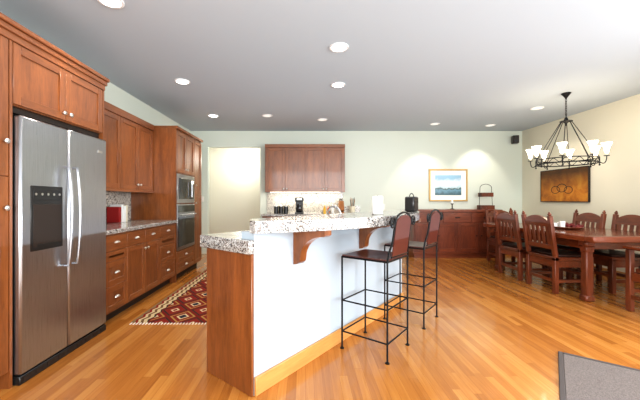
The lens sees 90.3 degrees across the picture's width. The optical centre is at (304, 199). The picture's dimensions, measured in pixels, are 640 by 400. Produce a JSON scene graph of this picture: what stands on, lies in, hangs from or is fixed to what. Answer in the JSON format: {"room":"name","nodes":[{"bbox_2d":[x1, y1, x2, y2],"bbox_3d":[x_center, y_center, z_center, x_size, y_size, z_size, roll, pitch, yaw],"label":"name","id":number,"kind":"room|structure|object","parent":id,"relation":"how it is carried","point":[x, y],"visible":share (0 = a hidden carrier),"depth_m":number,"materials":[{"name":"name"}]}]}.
{"room":"dining room","nodes":[
{"label":"dining room","id":0,"kind":"room"},
{"bbox_2d":[104,82,190,132],"bbox_3d":[-2.610,-0.170,2.450,0.120,2.740,9.300,0,0,0],"label":"wall","id":1,"kind":"structure","parent":0,"point":[116,96],"depth_m":4.78,"materials":[{"name":"white paint"}]},
{"bbox_2d":[16,24,75,123],"bbox_3d":[-2.211,-0.875,2.299,0.669,0.521,0.516,0,0,0],"label":"upper cabinet","id":2,"kind":"object","parent":1,"relation":"attached to","point":[45,73],"depth_m":2.29,"materials":[{"name":"brown wood"}]},
{"bbox_2d":[51,60,103,135],"bbox_3d":[-2.211,-0.875,2.696,0.669,0.521,0.516,0,0,0],"label":"upper cabinet","id":3,"kind":"object","parent":1,"relation":"attached to","point":[89,83],"depth_m":2.76,"materials":[{"name":"brown wood"}]},
{"bbox_2d":[104,104,123,191],"bbox_3d":[-2.374,-0.585,3.595,0.345,0.930,0.525,0,0,0],"label":"upper cabinet","id":4,"kind":"object","parent":1,"relation":"attached to","point":[113,118],"depth_m":3.69,"materials":[{"name":"brown wood"}]},
{"bbox_2d":[124,112,143,191],"bbox_3d":[-2.374,-0.585,4.000,0.345,0.930,0.525,0,0,0],"label":"upper cabinet","id":5,"kind":"object","parent":1,"relation":"attached to","point":[133,128],"depth_m":4.10,"materials":[{"name":"brown wood"}]},
{"bbox_2d":[144,124,155,191],"bbox_3d":[-2.374,-0.585,4.381,0.345,0.930,0.475,0,0,0],"label":"upper cabinet","id":6,"kind":"object","parent":1,"relation":"attached to","point":[153,177],"depth_m":4.52,"materials":[{"name":"brown wood"}]},
{"bbox_2d":[209,148,259,233],"bbox_3d":[-1.085,-0.170,8.500,3.570,2.740,0.100,0,0,0],"label":"doorway","id":7,"kind":"structure","parent":0,"point":[234,189],"depth_m":8.43,"materials":[{"name":"beige paint"}]},
{"bbox_2d":[0,254,639,399],"bbox_3d":[1.150,1.230,3.125,7.800,0.060,11.050,0,0,0],"label":"floor","id":8,"kind":"structure","parent":0,"point":[489,332],"depth_m":2.54,"materials":[{"name":"brown wood"}]},
{"bbox_2d":[0,12,15,388],"bbox_3d":[-2.212,0.032,1.808,0.670,2.336,0.465,0,0,0],"label":"tall cabinet","id":9,"kind":"object","parent":8,"relation":"on","point":[7,25],"depth_m":2.00,"materials":[{"name":"brown wood"}]},
{"bbox_2d":[12,114,105,385],"bbox_3d":[-2.150,0.323,2.498,0.775,1.755,0.901,0,0,0],"label":"refrigerator","id":10,"kind":"object","parent":8,"relation":"on","point":[58,243],"visible":0.98,"depth_m":2.33,"materials":[{"name":"silver metal"}]},
{"bbox_2d":[106,232,131,320],"bbox_3d":[-2.212,0.765,3.199,0.670,0.870,0.445,0,0,0],"label":"base cabinet","id":11,"kind":"object","parent":8,"relation":"on","point":[118,247],"depth_m":3.22,"materials":[{"name":"brown wood"}]},
{"bbox_2d":[132,228,147,304],"bbox_3d":[-2.212,0.765,3.581,0.670,0.870,0.439,0,0,0],"label":"base cabinet","id":12,"kind":"object","parent":8,"relation":"on","point":[139,239],"depth_m":3.65,"materials":[{"name":"brown wood"}]},
{"bbox_2d":[106,220,175,235],"bbox_3d":[-2.202,0.309,3.797,0.690,0.042,1.641,0,0,0],"label":"countertop","id":13,"kind":"structure","parent":12,"relation":"on","point":[132,225],"depth_m":3.74,"materials":[{"name":"grey stone"}]},
{"bbox_2d":[107,204,127,222],"bbox_3d":[-2.430,0.172,4.120,0.160,0.230,0.200,0,0,0],"label":"books","id":14,"kind":"object","parent":13,"relation":"on","point":[117,213],"visible":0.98,"depth_m":4.02,"materials":[{"name":"red"}]},
{"bbox_2d":[148,228,159,294],"bbox_3d":[-2.212,0.765,3.901,0.670,0.870,0.439,0,0,0],"label":"base cabinet","id":15,"kind":"object","parent":8,"relation":"on","point":[153,233],"depth_m":3.97,"materials":[{"name":"brown wood"}]},
{"bbox_2d":[128,124,195,277],"bbox_3d":[-2.205,0.065,5.040,0.684,2.270,0.839,0,0,0],"label":"tall cabinet","id":16,"kind":"object","parent":8,"relation":"on","point":[174,198],"depth_m":4.66,"materials":[{"name":"brown wood"}]},
{"bbox_2d":[129,269,206,324],"bbox_3d":[-1.250,1.195,4.600,0.900,0.008,3.080,0,0,0],"label":"runner rug","id":17,"kind":"object","parent":8,"relation":"on","point":[186,303],"visible":0.6,"depth_m":3.52,"materials":[{"name":"red fabric"}]},
{"bbox_2d":[160,224,175,287],"bbox_3d":[-2.212,0.765,4.340,0.670,0.870,0.558,0,0,0],"label":"base cabinet","id":18,"kind":"object","parent":8,"relation":"on","point":[167,231],"depth_m":4.37,"materials":[{"name":"brown wood"}]},
{"bbox_2d":[196,137,202,265],"bbox_3d":[-2.205,0.065,5.589,0.684,2.270,0.382,0,0,0],"label":"tall cabinet","id":19,"kind":"object","parent":8,"relation":"on","point":[198,142],"depth_m":5.63,"materials":[{"name":"brown wood"}]},
{"bbox_2d":[200,222,417,396],"bbox_3d":[0.309,0.700,2.908,0.795,1.000,2.365,0,0,39],"label":"kitchen island","id":20,"kind":"object","parent":8,"relation":"on","point":[273,301],"depth_m":2.18,"materials":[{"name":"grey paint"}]},
{"bbox_2d":[250,210,420,237],"bbox_3d":[0.588,0.162,2.836,0.580,0.075,2.585,0,0,39],"label":"island countertop","id":21,"kind":"structure","parent":20,"relation":"on","point":[306,226],"depth_m":2.15,"materials":[{"name":"white stone"}]},
{"bbox_2d":[371,195,383,214],"bbox_3d":[0.617,0.042,2.713,0.112,0.165,0.110,0,0,0],"label":"paper towel roll","id":22,"kind":"object","parent":21,"relation":"on","point":[377,204],"visible":0.98,"depth_m":2.67,"materials":[{"name":"white paper"}]},
{"bbox_2d":[405,193,417,211],"bbox_3d":[1.154,0.024,3.437,0.103,0.199,0.150,0,0,39],"label":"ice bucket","id":23,"kind":"object","parent":21,"relation":"on","point":[411,204],"visible":1,"depth_m":3.38,"materials":[{"name":"black plastic"}]},
{"bbox_2d":[261,144,359,217],"bbox_3d":[0.180,0.007,6.758,2.140,2.385,0.677,0,0,0],"label":"kitchen cabinet","id":24,"kind":"object","parent":8,"relation":"on","point":[313,175],"visible":0.42,"depth_m":6.76,"materials":[{"name":"brown wood"}]},
{"bbox_2d":[274,206,287,212],"bbox_3d":[-0.515,0.204,6.820,0.310,0.165,0.100,0,0,0],"label":"canister set","id":25,"kind":"object","parent":24,"relation":"on","point":[280,209],"visible":0.96,"depth_m":6.78,"materials":[{"name":"black plastic"}]},
{"bbox_2d":[295,197,303,213],"bbox_3d":[-0.120,0.117,6.780,0.180,0.340,0.220,0,0,0],"label":"coffee maker","id":26,"kind":"object","parent":24,"relation":"on","point":[299,204],"visible":1,"depth_m":6.69,"materials":[{"name":"black plastic"}]},
{"bbox_2d":[323,204,333,213],"bbox_3d":[0.506,0.187,6.803,0.232,0.200,0.107,0,0,0],"label":"oil bottles","id":27,"kind":"object","parent":24,"relation":"on","point":[324,210],"visible":0.81,"depth_m":6.77,"materials":[{"name":"orange"}]},
{"bbox_2d":[338,198,343,212],"bbox_3d":[0.780,0.125,6.836,0.100,0.324,0.272,0,0,0],"label":"knife block","id":28,"kind":"object","parent":24,"relation":"on","point":[341,205],"visible":0.94,"depth_m":6.77,"materials":[{"name":"brown wood"}]},
{"bbox_2d":[350,198,354,212],"bbox_3d":[1.020,0.117,6.840,0.120,0.341,0.120,0,0,0],"label":"utensil crock","id":29,"kind":"object","parent":24,"relation":"on","point":[352,209],"visible":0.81,"depth_m":6.80,"materials":[{"name":"beige ceramic"}]},
{"bbox_2d":[340,211,415,364],"bbox_3d":[0.591,0.644,2.593,0.464,1.112,0.485,0,0,39],"label":"bar stool","id":30,"kind":"object","parent":8,"relation":"on","point":[402,224],"visible":1,"depth_m":2.51,"materials":[{"name":"cherry wood"},{"name":"wrought iron"}]},
{"bbox_2d":[383,209,442,328],"bbox_3d":[1.095,0.644,3.227,0.464,1.112,0.485,0,0,39],"label":"bar stool","id":31,"kind":"object","parent":8,"relation":"on","point":[434,219],"visible":0.98,"depth_m":3.12,"materials":[{"name":"black metal"}]},
{"bbox_2d":[408,209,497,257],"bbox_3d":[3.150,0.700,6.820,1.860,1.000,0.540,0,0,0],"label":"sideboard","id":32,"kind":"object","parent":8,"relation":"on","point":[462,233],"visible":0.52,"depth_m":6.58,"materials":[{"name":"brown wood"}]},
{"bbox_2d":[477,184,494,208],"bbox_3d":[3.900,-0.073,6.860,0.299,0.544,0.180,0,0,0],"label":"tiered stand","id":33,"kind":"object","parent":32,"relation":"on","point":[479,206],"visible":1,"depth_m":6.78,"materials":[{"name":"brown wood"}]},
{"bbox_2d":[485,208,524,261],"bbox_3d":[3.860,0.677,6.075,0.540,1.047,0.570,0,0,0],"label":"chair","id":34,"kind":"object","parent":8,"relation":"on","point":[488,218],"visible":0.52,"depth_m":6.25,"materials":[{"name":"brown wood"}]},
{"bbox_2d":[494,209,551,280],"bbox_3d":[3.400,0.677,4.990,0.570,1.047,0.540,0,0,0],"label":"dining chair","id":35,"kind":"object","parent":8,"relation":"on","point":[517,249],"visible":0.85,"depth_m":4.91,"materials":[{"name":"brown wood"}]},
{"bbox_2d":[521,211,593,293],"bbox_3d":[3.400,0.677,4.320,0.570,1.047,0.540,0,0,0],"label":"dining chair","id":36,"kind":"object","parent":8,"relation":"on","point":[559,261],"visible":0.96,"depth_m":4.22,"materials":[{"name":"brown wood"}]},
{"bbox_2d":[483,223,639,301],"bbox_3d":[3.800,0.806,4.650,1.164,0.787,2.204,0,0,0],"label":"dining table","id":37,"kind":"object","parent":8,"relation":"on","point":[587,241],"visible":0.52,"depth_m":3.77,"materials":[{"name":"brown wood"}]},
{"bbox_2d":[554,221,583,228],"bbox_3d":[3.750,0.356,4.550,0.370,0.112,0.364,0,0,0],"label":"centerpiece","id":38,"kind":"object","parent":37,"relation":"on","point":[561,225],"visible":0.98,"depth_m":4.48,"materials":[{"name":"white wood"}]},
{"bbox_2d":[542,209,606,280],"bbox_3d":[4.200,0.677,4.990,0.570,1.047,0.540,0,0,0],"label":"dining chair","id":39,"kind":"object","parent":8,"relation":"on","point":[593,219],"visible":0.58,"depth_m":4.83,"materials":[{"name":"brown wood"}]},
{"bbox_2d":[558,351,639,399],"bbox_3d":[2.056,1.192,0.798,2.200,0.014,2.600,0,0,38],"label":"area rug","id":40,"kind":"object","parent":8,"relation":"on","point":[582,378],"visible":1,"depth_m":2.09,"materials":[{"name":"grey carpet"}]},
{"bbox_2d":[577,211,639,293],"bbox_3d":[4.200,0.677,4.320,0.570,1.047,0.540,0,0,0],"label":"dining chair","id":41,"kind":"object","parent":8,"relation":"on","point":[612,260],"visible":0.67,"depth_m":4.23,"materials":[{"name":"brown wood"}]},
{"bbox_2d":[623,245,639,311],"bbox_3d":[3.800,0.677,3.196,0.641,1.047,0.593,0,0,0],"label":"chair","id":42,"kind":"object","parent":8,"relation":"on","point":[632,276],"visible":0.98,"depth_m":3.42,"materials":[{"name":"brown wood"}]},
{"bbox_2d":[0,0,639,130],"bbox_3d":[1.150,-1.570,3.125,7.800,0.060,11.050,0,0,0],"label":"ceiling","id":43,"kind":"structure","parent":0,"point":[423,65],"depth_m":3.44,"materials":[{"name":"grey paint"}]},
{"bbox_2d":[97,0,124,8],"bbox_3d":[-1.500,-1.532,2.450,0.196,0.011,0.196,0,0,0],"label":"recessed light","id":44,"kind":"object","parent":43,"relation":"in","point":[116,4],"visible":0.98,"depth_m":2.48,"materials":[{"name":"white"}]},
{"bbox_2d":[174,78,189,84],"bbox_3d":[-1.590,-1.532,4.120,0.196,0.011,0.196,0,0,0],"label":"recessed light","id":45,"kind":"object","parent":43,"relation":"in","point":[182,81],"visible":1,"depth_m":4.11,"materials":[{"name":"white"}]},
{"bbox_2d":[331,82,344,87],"bbox_3d":[0.440,-1.532,4.240,0.196,0.011,0.196,0,0,0],"label":"recessed light","id":46,"kind":"object","parent":43,"relation":"in","point":[338,84],"visible":1,"depth_m":4.22,"materials":[{"name":"white"}]},
{"bbox_2d":[329,42,347,51],"bbox_3d":[0.340,-1.532,3.200,0.196,0.011,0.196,0,0,0],"label":"recessed light","id":47,"kind":"object","parent":43,"relation":"in","point":[339,47],"visible":1,"depth_m":3.20,"materials":[{"name":"white"}]},
{"bbox_2d":[530,106,543,109],"bbox_3d":[3.880,-1.532,5.320,0.196,0.011,0.196,0,0,0],"label":"recessed light","id":48,"kind":"object","parent":43,"relation":"in","point":[537,108],"visible":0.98,"depth_m":5.33,"materials":[{"name":"white"}]},
{"bbox_2d":[526,92,612,169],"bbox_3d":[3.760,-1.004,4.580,0.970,1.071,0.970,0,0,0],"label":"chandelier","id":49,"kind":"object","parent":43,"relation":"hanging from","point":[594,149],"visible":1,"depth_m":4.54,"materials":[{"name":"wrought iron"},{"name":"frosted white glass"}]},
{"bbox_2d":[191,131,521,253],"bbox_3d":[1.090,-0.170,7.160,7.520,2.740,0.120,0,0,0],"label":"wall","id":50,"kind":"structure","parent":0,"point":[392,168],"depth_m":7.10,"materials":[{"name":"white paint"}]},
{"bbox_2d":[429,169,467,200],"bbox_3d":[3.190,-0.330,7.083,0.860,0.720,0.030,0,0,0],"label":"landscape picture","id":51,"kind":"object","parent":50,"relation":"attached to","point":[448,184],"visible":0.98,"depth_m":7.08,"materials":[{"name":"white paper"}]},
{"bbox_2d":[511,135,518,143],"bbox_3d":[4.610,-1.320,6.988,0.120,0.170,0.211,0,0,20],"label":"speaker","id":52,"kind":"object","parent":50,"relation":"attached to","point":[514,139],"visible":1,"depth_m":6.90,"materials":[{"name":"black plastic"}]},
{"bbox_2d":[522,94,639,271],"bbox_3d":[4.910,-0.170,2.510,0.120,2.740,9.420,0,0,0],"label":"wall","id":53,"kind":"structure","parent":0,"point":[614,182],"depth_m":5.25,"materials":[{"name":"beige paint"}]},
{"bbox_2d":[540,165,589,201],"bbox_3d":[4.830,-0.275,5.950,0.036,0.624,1.104,0,0,0],"label":"picture","id":54,"kind":"object","parent":53,"relation":"attached to","point":[572,184],"visible":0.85,"depth_m":5.86,"materials":[{"name":"brown"}]},
{"bbox_2d":[594,266,624,278],"bbox_3d":[4.842,1.150,2.450,0.015,0.100,9.300,0,0,0],"label":"baseboard","id":55,"kind":"structure","parent":53,"relation":"attached to","point":[604,269],"depth_m":4.89,"materials":[{"name":"brown wood"}]}
]}

